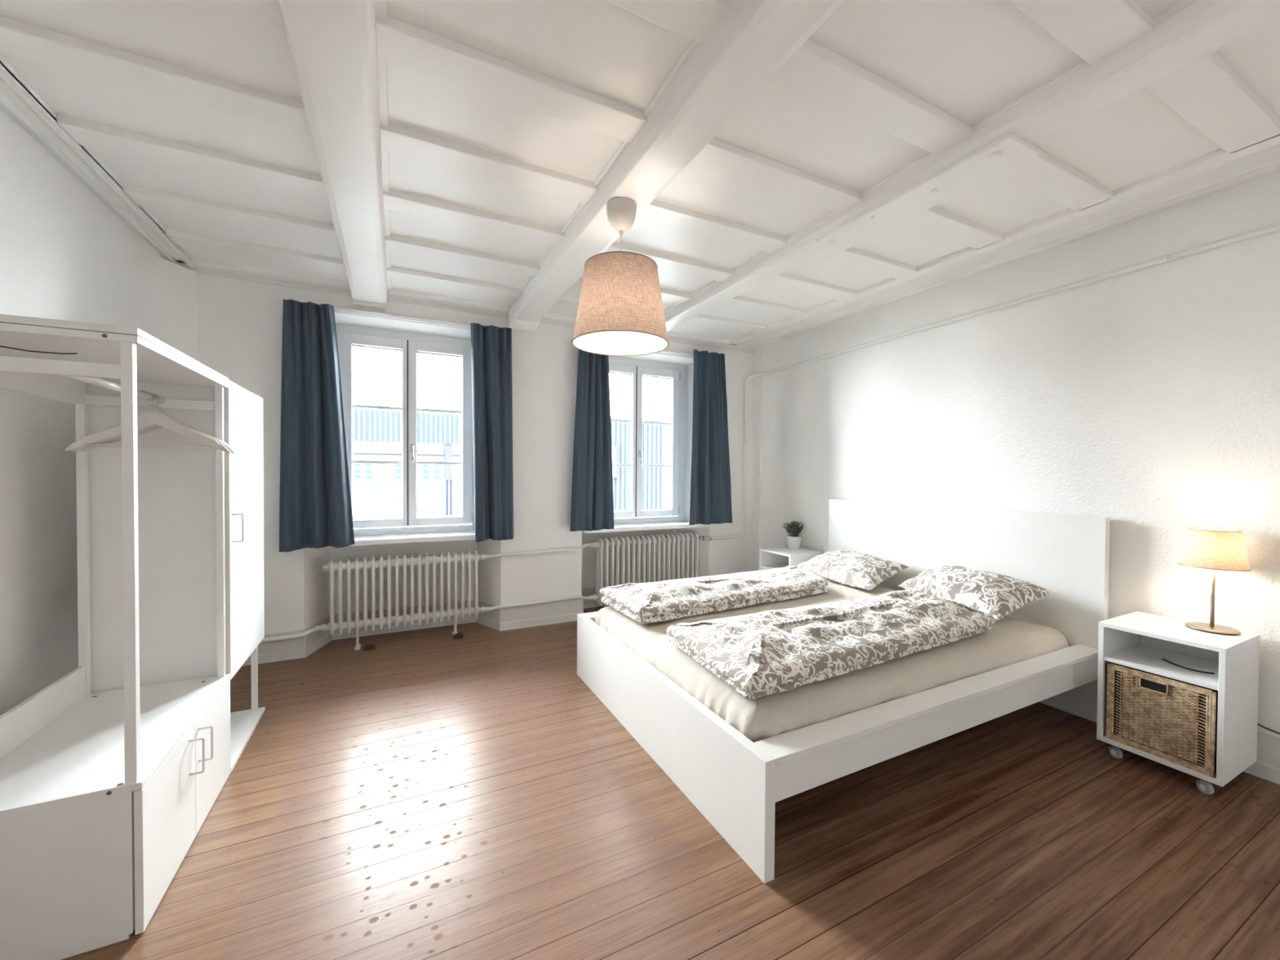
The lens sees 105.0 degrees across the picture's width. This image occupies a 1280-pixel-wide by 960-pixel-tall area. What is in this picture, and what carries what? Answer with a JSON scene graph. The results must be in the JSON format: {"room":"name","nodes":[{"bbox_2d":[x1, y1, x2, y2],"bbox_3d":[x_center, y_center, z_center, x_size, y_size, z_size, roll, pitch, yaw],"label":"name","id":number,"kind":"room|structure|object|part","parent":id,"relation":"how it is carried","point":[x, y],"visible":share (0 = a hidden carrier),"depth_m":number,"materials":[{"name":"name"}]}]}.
{"room":"bedroom","nodes":[
{"label":"bedroom","id":0,"kind":"room"},
{"bbox_2d":[0,106,165,715],"bbox_3d":[-1.828,-0.125,0.594,0.300,2.750,6.700,0,1,-27],"label":"wall","id":1,"kind":"structure","parent":0,"point":[65,255],"depth_m":1.91,"materials":[{"name":"white paint"}]},
{"bbox_2d":[0,62,195,266],"bbox_3d":[-1.540,-1.275,0.483,0.120,0.033,5.680,0,1,-27],"label":"trim","id":2,"kind":"structure","parent":1,"relation":"attached to","point":[9,80],"depth_m":1.99,"materials":[{"name":"white paint"}]},
{"bbox_2d":[158,257,198,361],"bbox_3d":[-2.779,-0.042,2.971,0.120,2.500,0.200,0,1,-27],"label":"wall","id":3,"kind":"structure","parent":1,"relation":"attached to","point":[178,284],"depth_m":2.95,"materials":[{"name":"white paint"}]},
{"bbox_2d":[198,273,753,634],"bbox_3d":[-0.996,-0.177,4.306,4.505,2.750,0.600,0,1,-27],"label":"wall","id":4,"kind":"structure","parent":0,"point":[240,322],"depth_m":3.98,"materials":[{"name":"white paint"}]},
{"bbox_2d":[352,298,386,308],"bbox_3d":[-1.905,-1.285,3.454,0.204,0.129,0.061,0,1,-27],"label":"trim","id":5,"kind":"structure","parent":4,"relation":"attached to","point":[383,305],"depth_m":3.44,"materials":[{"name":"white paint"}]},
{"bbox_2d":[282,299,471,328],"bbox_3d":[-1.693,-1.180,3.578,1.490,0.026,0.043,0,1,-27],"label":"rail","id":6,"kind":"object","parent":4,"relation":"attached to","point":[335,308],"visible":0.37,"depth_m":3.55,"materials":[{"name":"white metal"}]},
{"bbox_2d":[279,298,355,551],"bbox_3d":[-2.149,-0.354,3.268,0.424,1.645,0.117,0,1,-27],"label":"curtain","id":7,"kind":"object","parent":6,"relation":"hanging from","point":[315,505],"visible":1,"depth_m":3.26,"materials":[{"name":"blue fabric"}]},
{"bbox_2d":[470,323,513,542],"bbox_3d":[-1.136,-0.359,3.782,0.321,1.653,0.101,0,1,-27],"label":"curtain","id":8,"kind":"object","parent":6,"relation":"hanging from","point":[491,345],"visible":1,"depth_m":3.77,"materials":[{"name":"blue fabric"}]},
{"bbox_2d":[307,530,475,548],"bbox_3d":[-1.766,0.440,3.765,1.287,0.040,0.370,0,1,-27],"label":"window sill","id":9,"kind":"structure","parent":4,"relation":"attached to","point":[467,535],"depth_m":3.65,"materials":[{"name":"white paint"}]},
{"bbox_2d":[335,323,475,536],"bbox_3d":[-1.804,-0.364,3.809,1.130,1.560,0.162,0,1,-27],"label":"window","id":10,"kind":"structure","parent":4,"relation":"in","point":[410,344],"depth_m":3.79,"materials":[{"name":"white paint"}]},
{"bbox_3d":[-2.018,-0.360,3.706,0.469,1.438,0.065,0,1,-27],"label":"sash","id":11,"kind":"part","parent":10,"relation":"part of","materials":[{"name":"white paint"}]},
{"bbox_3d":[-1.749,-0.201,3.775,0.017,0.126,0.046,0,1,-27],"label":"handle","id":12,"kind":"part","parent":10,"relation":"part of","materials":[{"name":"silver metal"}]},
{"bbox_3d":[-1.592,-0.361,3.918,0.469,1.438,0.065,0,1,-27],"label":"sash","id":13,"kind":"part","parent":10,"relation":"part of","materials":[{"name":"white paint"}]},
{"bbox_2d":[241,586,608,666],"bbox_3d":[-0.936,1.108,4.191,4.505,0.185,0.351,0,1,-27],"label":"baseboard","id":14,"kind":"structure","parent":4,"relation":"attached to","point":[566,611],"depth_m":3.94,"materials":[{"name":"grey paint"}]},
{"bbox_2d":[177,262,756,353],"bbox_3d":[-0.839,-1.317,3.989,4.505,0.048,0.070,0,1,-27],"label":"trim","id":15,"kind":"structure","parent":4,"relation":"attached to","point":[201,269],"depth_m":3.54,"materials":[{"name":"white paint"}]},
{"bbox_2d":[507,304,539,331],"bbox_3d":[-0.917,-1.275,3.876,0.212,0.150,0.195,0,1,-27],"label":"trim","id":16,"kind":"structure","parent":4,"relation":"attached to","point":[514,323],"depth_m":3.84,"materials":[{"name":"white paint"}]},
{"bbox_2d":[488,543,589,558],"bbox_3d":[-0.812,0.593,4.090,0.856,0.062,0.122,0,1,-27],"label":"pipe","id":17,"kind":"object","parent":4,"relation":"attached to","point":[517,553],"visible":1,"depth_m":4.02,"materials":[{"name":"metal"}]},
{"bbox_2d":[488,595,589,610],"bbox_3d":[-0.815,1.020,4.096,0.856,0.072,0.122,0,1,-27],"label":"pipe","id":18,"kind":"object","parent":4,"relation":"attached to","point":[570,597],"visible":1,"depth_m":4.02,"materials":[{"name":"metal"}]},
{"bbox_2d":[571,337,693,357],"bbox_3d":[0.115,-1.183,4.480,1.530,0.026,0.043,0,1,-27],"label":"rail","id":19,"kind":"object","parent":4,"relation":"attached to","point":[664,352],"visible":0.23,"depth_m":4.58,"materials":[{"name":"white metal"}]},
{"bbox_2d":[569,349,613,531],"bbox_3d":[-0.398,-0.388,4.138,0.396,1.632,0.079,0,1,-30],"label":"curtain","id":20,"kind":"object","parent":19,"relation":"hanging from","point":[592,490],"visible":0.94,"depth_m":4.12,"materials":[{"name":"blue fabric"}]},
{"bbox_3d":[0.121,-1.184,4.467,1.530,0.012,0.013,0,1,-27],"label":"rail","id":21,"kind":"part","parent":19,"relation":"part of","materials":[{"name":"white metal"}]},
{"bbox_2d":[688,349,732,524],"bbox_3d":[0.670,-0.398,4.683,0.489,1.644,0.102,0,1,-27],"label":"curtain","id":22,"kind":"object","parent":19,"relation":"hanging from","point":[710,494],"visible":1,"depth_m":4.67,"materials":[{"name":"blue fabric"}]},
{"bbox_2d":[582,520,708,533],"bbox_3d":[0.023,0.437,4.658,1.294,0.040,0.370,0,1,-27],"label":"window sill","id":23,"kind":"structure","parent":4,"relation":"attached to","point":[679,524],"depth_m":4.54,"materials":[{"name":"white paint"}]},
{"bbox_2d":[608,355,685,524],"bbox_3d":[-0.048,-0.367,4.686,1.130,1.560,0.162,0,1,-27],"label":"window","id":24,"kind":"structure","parent":4,"relation":"in","point":[637,369],"depth_m":4.75,"materials":[{"name":"white paint"}]},
{"bbox_3d":[-0.262,-0.363,4.582,0.469,1.438,0.065,0,1,-27],"label":"sash","id":25,"kind":"part","parent":24,"relation":"part of","materials":[{"name":"white paint"}]},
{"bbox_3d":[0.006,-0.204,4.651,0.017,0.126,0.046,0,1,-27],"label":"handle","id":26,"kind":"part","parent":24,"relation":"part of","materials":[{"name":"silver metal"}]},
{"bbox_3d":[0.163,-0.364,4.795,0.469,1.438,0.065,0,1,-27],"label":"sash","id":27,"kind":"part","parent":24,"relation":"part of","materials":[{"name":"white paint"}]},
{"bbox_2d":[0,0,1279,348],"bbox_3d":[0.329,-1.419,1.647,5.105,0.270,6.700,0,1,-27],"label":"ceiling","id":28,"kind":"structure","parent":0,"point":[500,121],"depth_m":1.83,"materials":[{"name":"white paint"}]},
{"bbox_2d":[277,0,386,304],"bbox_3d":[-0.646,-1.261,0.932,0.224,0.115,5.685,0,1,-27],"label":"beam","id":29,"kind":"structure","parent":28,"relation":"attached to","point":[332,43],"depth_m":1.65,"materials":[{"name":"white paint"}]},
{"bbox_2d":[513,0,844,322],"bbox_3d":[0.332,-1.253,1.372,0.200,0.133,5.600,0,1,-27],"label":"beam","id":30,"kind":"structure","parent":28,"relation":"attached to","point":[753,39],"depth_m":1.62,"materials":[{"name":"white paint"}]},
{"bbox_2d":[572,197,668,355],"bbox_3d":[-0.083,-0.897,2.150,0.422,0.607,0.422,0,1,-27],"label":"pendant lamp","id":31,"kind":"object","parent":30,"relation":"hanging from","point":[620,311],"visible":1,"depth_m":2.01,"materials":[{"name":"beige fabric"}]},
{"bbox_3d":[-0.084,-0.762,2.152,0.418,0.333,0.418,0,1,-27],"label":"lamp shade","id":32,"kind":"part","parent":31,"relation":"part of","materials":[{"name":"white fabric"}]},
{"bbox_3d":[-0.083,-0.949,2.149,0.005,0.250,0.005,0,1,-4],"label":"cord","id":33,"kind":"part","parent":31,"relation":"part of","materials":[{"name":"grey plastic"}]},
{"bbox_2d":[663,0,1279,331],"bbox_3d":[1.298,-1.272,1.902,0.175,0.100,5.685,0,1,-27],"label":"beam","id":34,"kind":"structure","parent":28,"relation":"attached to","point":[1202,28],"depth_m":1.59,"materials":[{"name":"white paint"}]},
{"bbox_2d":[815,132,1040,250],"bbox_3d":[1.189,-1.213,2.164,0.205,0.031,0.890,0,1,-27],"label":"board","id":35,"kind":"object","parent":34,"relation":"attached to","point":[1009,151],"visible":1,"depth_m":2.04,"materials":[{"name":"white paint"}]},
{"bbox_3d":[0.982,-1.209,2.508,0.034,0.011,0.034,0,1,-27],"label":"knob","id":36,"kind":"part","parent":35,"relation":"part of","materials":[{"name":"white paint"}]},
{"bbox_3d":[1.225,-1.201,2.043,0.024,0.011,0.024,0,1,-27],"label":"knob","id":37,"kind":"part","parent":35,"relation":"part of","materials":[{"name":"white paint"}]},
{"bbox_3d":[1.317,-1.197,1.814,0.040,0.011,0.040,0,1,-27],"label":"knob","id":38,"kind":"part","parent":35,"relation":"part of","materials":[{"name":"white paint"}]},
{"bbox_2d":[61,605,1279,959],"bbox_3d":[0.351,1.297,1.652,5.300,0.100,6.800,0,1,-27],"label":"floor","id":39,"kind":"structure","parent":0,"point":[428,793],"depth_m":1.68,"materials":[{"name":"brown wood"}]},
{"bbox_2d":[0,314,231,959],"bbox_3d":[-1.708,0.410,1.597,0.478,1.650,0.802,0,1,-27],"label":"wardrobe","id":40,"kind":"object","parent":39,"relation":"on","point":[104,796],"visible":0.99,"depth_m":1.36,"materials":[{"name":"white wood"}]},
{"bbox_2d":[0,345,77,354],"bbox_3d":[-1.690,-0.361,1.339,0.009,0.016,0.209,1,1,29],"label":"cable","id":41,"kind":"object","parent":40,"relation":"hanging from","point":[0,345],"visible":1,"depth_m":1.36,"materials":[{"name":"plastic"}]},
{"bbox_3d":[-1.908,-0.324,1.482,0.016,0.100,0.741,0,1,-27],"label":"rail","id":42,"kind":"part","parent":40,"relation":"part of","materials":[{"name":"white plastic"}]},
{"bbox_3d":[-1.915,0.758,1.499,0.016,0.115,0.741,0,1,-27],"label":"rail","id":43,"kind":"part","parent":40,"relation":"part of","materials":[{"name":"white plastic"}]},
{"bbox_3d":[-1.555,-0.288,1.229,0.378,0.036,0.018,0,1,-27],"label":"cross rail","id":44,"kind":"part","parent":40,"relation":"part of","materials":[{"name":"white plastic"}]},
{"bbox_3d":[-1.565,1.036,1.242,0.416,0.388,0.016,0,1,-27],"label":"panel","id":45,"kind":"part","parent":40,"relation":"part of","materials":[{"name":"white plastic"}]},
{"bbox_3d":[-2.080,0.215,1.834,0.024,1.190,0.024,0,1,-27],"label":"post","id":46,"kind":"part","parent":40,"relation":"part of","materials":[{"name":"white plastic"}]},
{"bbox_3d":[-1.708,-0.304,1.584,0.026,0.026,0.755,0,1,-27],"label":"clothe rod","id":47,"kind":"part","parent":40,"relation":"part of","materials":[{"name":"white metal"}]},
{"bbox_3d":[-1.722,-0.405,1.576,0.438,0.019,0.801,0,1,-27],"label":"panel","id":48,"kind":"part","parent":40,"relation":"part of","materials":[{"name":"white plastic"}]},
{"bbox_3d":[-1.722,-0.384,1.577,0.438,0.019,0.801,0,1,-27],"label":"frame","id":49,"kind":"part","parent":40,"relation":"part of","materials":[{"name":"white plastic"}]},
{"bbox_3d":[-1.379,0.227,1.329,0.024,1.190,0.024,0,1,-27],"label":"post","id":50,"kind":"part","parent":40,"relation":"part of","materials":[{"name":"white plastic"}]},
{"bbox_2d":[65,390,231,453],"bbox_3d":[-1.769,-0.212,1.785,0.444,0.225,0.031,0,1,-27],"label":"clothes hanger","id":51,"kind":"object","parent":40,"relation":"hanging from","point":[145,420],"visible":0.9,"depth_m":1.79,"materials":[{"name":"white wood"}]},
{"bbox_3d":[-1.899,-0.301,1.919,0.378,0.036,0.016,0,1,-27],"label":"cross rail","id":52,"kind":"part","parent":40,"relation":"part of","materials":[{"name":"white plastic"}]},
{"bbox_2d":[71,391,235,454],"bbox_3d":[-1.788,-0.213,1.824,0.444,0.225,0.031,0,1,-29],"label":"clothes hanger","id":53,"kind":"object","parent":40,"relation":"hanging from","point":[228,447],"visible":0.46,"depth_m":1.82,"materials":[{"name":"wood"}]},
{"bbox_2d":[75,393,236,454],"bbox_3d":[-1.797,-0.213,1.843,0.444,0.225,0.031,0,1,-30],"label":"clothes hanger","id":54,"kind":"object","parent":40,"relation":"hanging from","point":[152,393],"visible":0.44,"depth_m":1.84,"materials":[{"name":"wood"}]},
{"bbox_2d":[78,394,238,454],"bbox_3d":[-1.806,-0.213,1.860,0.444,0.225,0.031,0,1,-30],"label":"clothes hanger","id":55,"kind":"object","parent":40,"relation":"hanging from","point":[154,394],"visible":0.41,"depth_m":1.85,"materials":[{"name":"wood"}]},
{"bbox_2d":[80,395,239,454],"bbox_3d":[-1.814,-0.214,1.877,0.444,0.225,0.031,0,1,-31],"label":"clothes hanger","id":56,"kind":"object","parent":40,"relation":"hanging from","point":[157,395],"visible":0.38,"depth_m":1.87,"materials":[{"name":"wood"}]},
{"bbox_3d":[-1.452,1.038,1.511,0.018,0.393,0.393,0,1,-27],"label":"door","id":57,"kind":"part","parent":40,"relation":"part of","materials":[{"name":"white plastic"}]},
{"bbox_3d":[-1.490,0.929,1.651,0.040,0.121,0.008,0,1,-27],"label":"handle","id":58,"kind":"part","parent":40,"relation":"part of","materials":[{"name":"white metal"}]},
{"bbox_3d":[-1.528,0.928,1.727,0.040,0.121,0.008,0,1,-27],"label":"handle","id":59,"kind":"part","parent":40,"relation":"part of","materials":[{"name":"white metal"}]},
{"bbox_3d":[-1.631,1.031,1.869,0.018,0.393,0.401,0,1,-27],"label":"door","id":60,"kind":"part","parent":40,"relation":"part of","materials":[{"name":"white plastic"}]},
{"bbox_3d":[-1.721,0.214,2.013,0.024,1.190,0.024,0,1,-27],"label":"post","id":61,"kind":"part","parent":40,"relation":"part of","materials":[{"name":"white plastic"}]},
{"bbox_2d":[87,380,265,772],"bbox_3d":[-2.024,0.402,2.230,0.478,1.644,0.600,0,1,-27],"label":"tall cabinet","id":62,"kind":"object","parent":39,"relation":"on","point":[177,537],"visible":0.55,"depth_m":1.98,"materials":[{"name":"white wood"}]},
{"bbox_3d":[-1.923,0.224,1.950,0.410,1.240,0.016,0,1,-27],"label":"panel","id":63,"kind":"part","parent":62,"relation":"part of","materials":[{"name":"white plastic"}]},
{"bbox_3d":[-1.706,0.203,2.083,0.040,0.123,0.008,0,1,-27],"label":"handle","id":64,"kind":"part","parent":62,"relation":"part of","materials":[{"name":"white ceramic"}]},
{"bbox_3d":[-1.851,0.217,2.307,0.018,1.234,0.590,0,1,-27],"label":"door","id":65,"kind":"part","parent":62,"relation":"part of","materials":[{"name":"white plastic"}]},
{"bbox_3d":[-2.035,-0.411,2.204,0.438,0.018,0.590,0,1,-27],"label":"panel","id":66,"kind":"part","parent":62,"relation":"part of","materials":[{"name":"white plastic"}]},
{"bbox_2d":[230,706,265,772],"bbox_3d":[-2.047,1.215,2.233,0.438,0.018,0.600,0,1,-27],"label":"shelf","id":67,"kind":"object","parent":62,"relation":"attached to","point":[243,723],"depth_m":2.39,"materials":[{"name":"white wood"}]},
{"bbox_3d":[-2.009,1.018,2.557,0.024,0.366,0.024,0,1,-27],"label":"leg","id":68,"kind":"part","parent":62,"relation":"part of","materials":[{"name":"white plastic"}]},
{"bbox_2d":[364,644,375,650],"bbox_3d":[-1.928,1.191,3.497,0.070,0.028,0.044,0,1,-27],"label":"wooden block","id":69,"kind":"object","parent":39,"relation":"on","point":[371,646],"visible":1,"depth_m":3.48,"materials":[{"name":"brown wood"}]},
{"bbox_2d":[315,550,489,649],"bbox_3d":[-1.729,0.880,3.663,1.166,0.648,0.100,0,1,-27],"label":"radiator","id":70,"kind":"object","parent":39,"relation":"on","point":[357,565],"visible":1,"depth_m":3.61,"materials":[{"name":"white metal"}]},
{"bbox_2d":[259,627,315,643],"bbox_3d":[-2.523,1.047,3.199,0.700,0.046,0.084,0,1,-32],"label":"pipe","id":71,"kind":"object","parent":70,"relation":"attached to","point":[312,630],"visible":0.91,"depth_m":3.27,"materials":[{"name":"metal"}]},
{"bbox_2d":[453,632,463,639],"bbox_3d":[-1.391,1.190,3.754,0.070,0.028,0.044,0,1,-27],"label":"wooden block","id":72,"kind":"object","parent":39,"relation":"on","point":[459,635],"visible":1,"depth_m":3.74,"materials":[{"name":"brown wood"}]},
{"bbox_2d":[587,532,711,606],"bbox_3d":[0.113,0.858,4.580,1.237,0.685,0.180,0,1,-27],"label":"radiator","id":73,"kind":"object","parent":39,"relation":"on","point":[636,559],"visible":0.62,"depth_m":4.52,"materials":[{"name":"white metal"}]},
{"bbox_2d":[759,546,822,577],"bbox_3d":[1.305,0.910,4.266,0.367,0.604,0.382,0,1,-27],"label":"nightstand","id":74,"kind":"object","parent":39,"relation":"on","point":[772,557],"visible":0.13,"depth_m":4.28,"materials":[{"name":"white wood"}]},
{"bbox_3d":[1.224,0.874,4.429,0.366,0.501,0.018,0,1,-27],"label":"panel","id":75,"kind":"part","parent":74,"relation":"part of","materials":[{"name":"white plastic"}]},
{"bbox_2d":[760,563,788,568],"bbox_3d":[1.308,0.769,4.265,0.363,0.018,0.346,0,1,-27],"label":"shelf","id":76,"kind":"object","parent":74,"relation":"attached to","point":[763,566],"depth_m":4.34,"materials":[{"name":"white wood"}]},
{"bbox_2d":[781,520,804,549],"bbox_3d":[1.371,0.484,4.356,0.190,0.248,0.210,0,1,-27],"label":"potted plant","id":77,"kind":"object","parent":74,"relation":"on","point":[793,540],"visible":1,"depth_m":4.32,"materials":[{"name":"green plant"}]},
{"bbox_3d":[1.368,0.552,4.359,0.128,0.110,0.128,0,1,-27],"label":"pot","id":78,"kind":"part","parent":77,"relation":"part of","materials":[{"name":"white ceramic"}]},
{"bbox_3d":[1.387,0.880,4.103,0.366,0.501,0.018,0,1,-27],"label":"panel","id":79,"kind":"part","parent":74,"relation":"part of","materials":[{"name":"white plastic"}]},
{"bbox_2d":[577,498,1110,883],"bbox_3d":[0.996,0.704,2.801,2.242,1.058,1.770,0,1,-27],"label":"bed","id":80,"kind":"object","parent":39,"relation":"on","point":[735,782],"visible":0.66,"depth_m":2.28,"materials":[{"name":"white wood"}]},
{"bbox_3d":[0.630,0.912,3.531,2.158,0.145,0.105,0,1,-27],"label":"rail","id":81,"kind":"part","parent":80,"relation":"part of","materials":[{"name":"white wood"}]},
{"bbox_3d":[0.013,1.045,2.306,0.040,0.380,1.750,0,1,-27],"label":"footboard","id":82,"kind":"part","parent":80,"relation":"part of","materials":[{"name":"white wood"}]},
{"bbox_2d":[595,578,1068,742],"bbox_3d":[0.993,0.848,2.793,2.155,0.220,1.550,0,1,-27],"label":"mattress","id":83,"kind":"object","parent":80,"relation":"on","point":[1010,640],"visible":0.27,"depth_m":2.11,"materials":[{"name":"beige fabric"}]},
{"bbox_2d":[599,565,828,624],"bbox_3d":[0.583,0.678,3.122,1.610,0.134,0.581,0,1,-27],"label":"duvet","id":84,"kind":"object","parent":83,"relation":"on","point":[648,602],"visible":1,"depth_m":2.89,"materials":[{"name":"beige fabric"}]},
{"bbox_2d":[666,586,995,699],"bbox_3d":[1.021,0.685,2.354,1.775,0.150,0.731,0,1,-27],"label":"duvet","id":85,"kind":"object","parent":83,"relation":"on","point":[762,654],"visible":1,"depth_m":2.11,"materials":[{"name":"beige fabric"}]},
{"bbox_2d":[797,550,909,590],"bbox_3d":[1.515,0.633,3.579,0.465,0.192,0.750,0,1,-27],"label":"pillow","id":86,"kind":"object","parent":83,"relation":"on","point":[851,568],"visible":1,"depth_m":3.43,"materials":[{"name":"beige fabric"}]},
{"bbox_2d":[897,565,1055,620],"bbox_3d":[1.888,0.628,2.854,0.445,0.204,0.700,0,1,-27],"label":"pillow","id":87,"kind":"object","parent":83,"relation":"on","point":[997,595],"visible":0.83,"depth_m":2.72,"materials":[{"name":"beige fabric"}]},
{"bbox_3d":[1.365,0.939,2.059,2.158,0.145,0.105,0,1,-27],"label":"rail","id":88,"kind":"part","parent":80,"relation":"part of","materials":[{"name":"white wood"}]},
{"bbox_3d":[1.979,0.702,3.292,0.044,1.058,1.770,0,1,-27],"label":"headboard","id":89,"kind":"part","parent":80,"relation":"part of","materials":[{"name":"white wood"}]},
{"bbox_2d":[1096,611,1259,794],"bbox_3d":[2.345,0.949,2.152,0.395,0.604,0.382,0,1,-27],"label":"nightstand","id":90,"kind":"object","parent":39,"relation":"on","point":[1137,640],"visible":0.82,"depth_m":2.05,"materials":[{"name":"white wood"}]},
{"bbox_3d":[2.264,0.913,2.315,0.394,0.501,0.018,0,1,-27],"label":"panel","id":91,"kind":"part","parent":90,"relation":"part of","materials":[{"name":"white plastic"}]},
{"bbox_2d":[1103,643,1218,690],"bbox_3d":[2.347,0.808,2.151,0.391,0.018,0.346,0,1,-27],"label":"shelf","id":92,"kind":"object","parent":90,"relation":"attached to","point":[1148,657],"depth_m":2.16,"materials":[{"name":"white wood"}]},
{"bbox_2d":[1106,662,1217,776],"bbox_3d":[2.325,0.996,2.142,0.330,0.341,0.328,0,1,-27],"label":"wicker basket","id":93,"kind":"object","parent":90,"relation":"in","point":[1175,721],"visible":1,"depth_m":2.06,"materials":[{"name":"brown wicker"}]},
{"bbox_3d":[2.519,0.915,2.239,0.006,0.501,0.346,0,1,-27],"label":"panel","id":94,"kind":"part","parent":90,"relation":"part of","materials":[{"name":"white wood"}]},
{"bbox_2d":[1162,657,1214,674],"bbox_3d":[2.325,0.796,2.095,0.046,0.006,0.168,0,1,-16],"label":"cable","id":95,"kind":"object","parent":90,"relation":"on","point":[1165,660],"visible":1,"depth_m":2.07,"materials":[{"name":"black plastic"}]},
{"bbox_2d":[1177,527,1251,635],"bbox_3d":[2.479,0.430,2.123,0.205,0.436,0.205,0,1,-27],"label":"table lamp","id":96,"kind":"object","parent":90,"relation":"on","point":[1205,548],"visible":1,"depth_m":2.08,"materials":[{"name":"beige fabric"}]},
{"bbox_3d":[2.479,0.294,2.120,0.201,0.159,0.201,0,1,-27],"label":"lamp shade","id":97,"kind":"part","parent":96,"relation":"part of","materials":[{"name":"white fabric"}]},
{"bbox_3d":[2.426,0.918,1.989,0.394,0.501,0.018,0,1,-27],"label":"panel","id":98,"kind":"part","parent":90,"relation":"part of","materials":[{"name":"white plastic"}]},
{"bbox_2d":[751,169,1279,737],"bbox_3d":[2.471,-0.132,2.740,0.300,2.750,6.700,0,1,-27],"label":"wall","id":99,"kind":"structure","parent":0,"point":[1147,399],"depth_m":2.59,"materials":[{"name":"white paint"}]},
{"bbox_2d":[756,350,763,570],"bbox_3d":[1.204,-0.148,4.935,0.007,2.300,0.060,0,1,-27],"label":"pipe","id":100,"kind":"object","parent":99,"relation":"attached to","point":[761,352],"depth_m":4.93,"materials":[{"name":"white metal"}]},
{"bbox_2d":[700,222,1279,539],"bbox_3d":[2.131,-0.235,2.379,0.590,1.736,5.721,0,1,-27],"label":"pipe","id":101,"kind":"object","parent":99,"relation":"attached to","point":[1165,258],"visible":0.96,"depth_m":2.85,"materials":[{"name":"metal"}]},
{"bbox_2d":[734,143,1279,350],"bbox_3d":[2.232,-1.276,2.365,0.138,0.045,5.680,0,1,-27],"label":"trim","id":102,"kind":"structure","parent":99,"relation":"attached to","point":[1266,157],"depth_m":2.49,"materials":[{"name":"white paint"}]},
{"bbox_2d":[1243,730,1279,784],"bbox_3d":[2.407,1.153,2.508,0.026,0.185,5.700,0,1,-27],"label":"baseboard","id":103,"kind":"structure","parent":99,"relation":"attached to","point":[1267,765],"depth_m":2.06,"materials":[{"name":"grey paint"}]},
{"bbox_2d":[1257,723,1279,734],"bbox_3d":[3.019,0.925,1.268,0.014,0.314,1.943,0,1,-27],"label":"power cord","id":104,"kind":"object","parent":99,"relation":"attached to","point":[1258,723],"visible":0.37,"depth_m":2.05,"materials":[{"name":"black plastic"}]},
{"label":"outside","id":105,"kind":"structure","parent":0,"visible":0},
{"bbox_3d":[-18.936,6.677,37.965,120.000,0.200,75.380,0,1,-27],"label":"ground","id":106,"kind":"structure","parent":105,"visible":0},
{"bbox_2d":[353,408,461,519],"bbox_3d":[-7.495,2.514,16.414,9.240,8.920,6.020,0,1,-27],"label":"building","id":107,"kind":"structure","parent":106,"relation":"on","point":[369,424],"depth_m":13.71,"materials":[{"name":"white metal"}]},
{"bbox_3d":[-6.172,0.538,13.713,9.200,1.170,0.070,0,1,-27],"label":"railing","id":108,"kind":"part","parent":107,"relation":"part of","materials":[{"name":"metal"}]},
{"bbox_3d":[-5.563,2.993,14.213,0.190,8.054,0.200,0,1,-27],"label":"post","id":109,"kind":"part","parent":107,"relation":"part of","materials":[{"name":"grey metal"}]},
{"bbox_2d":[610,416,664,510],"bbox_3d":[-1.393,0.974,18.783,3.380,12.000,5.180,0,1,-27],"label":"building","id":110,"kind":"structure","parent":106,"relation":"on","point":[652,435],"depth_m":16.74,"materials":[{"name":"metal"}]},
{"bbox_3d":[-0.880,-0.613,16.126,0.170,1.020,0.020,0,1,-27],"label":"pane","id":111,"kind":"part","parent":110,"relation":"part of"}
]}

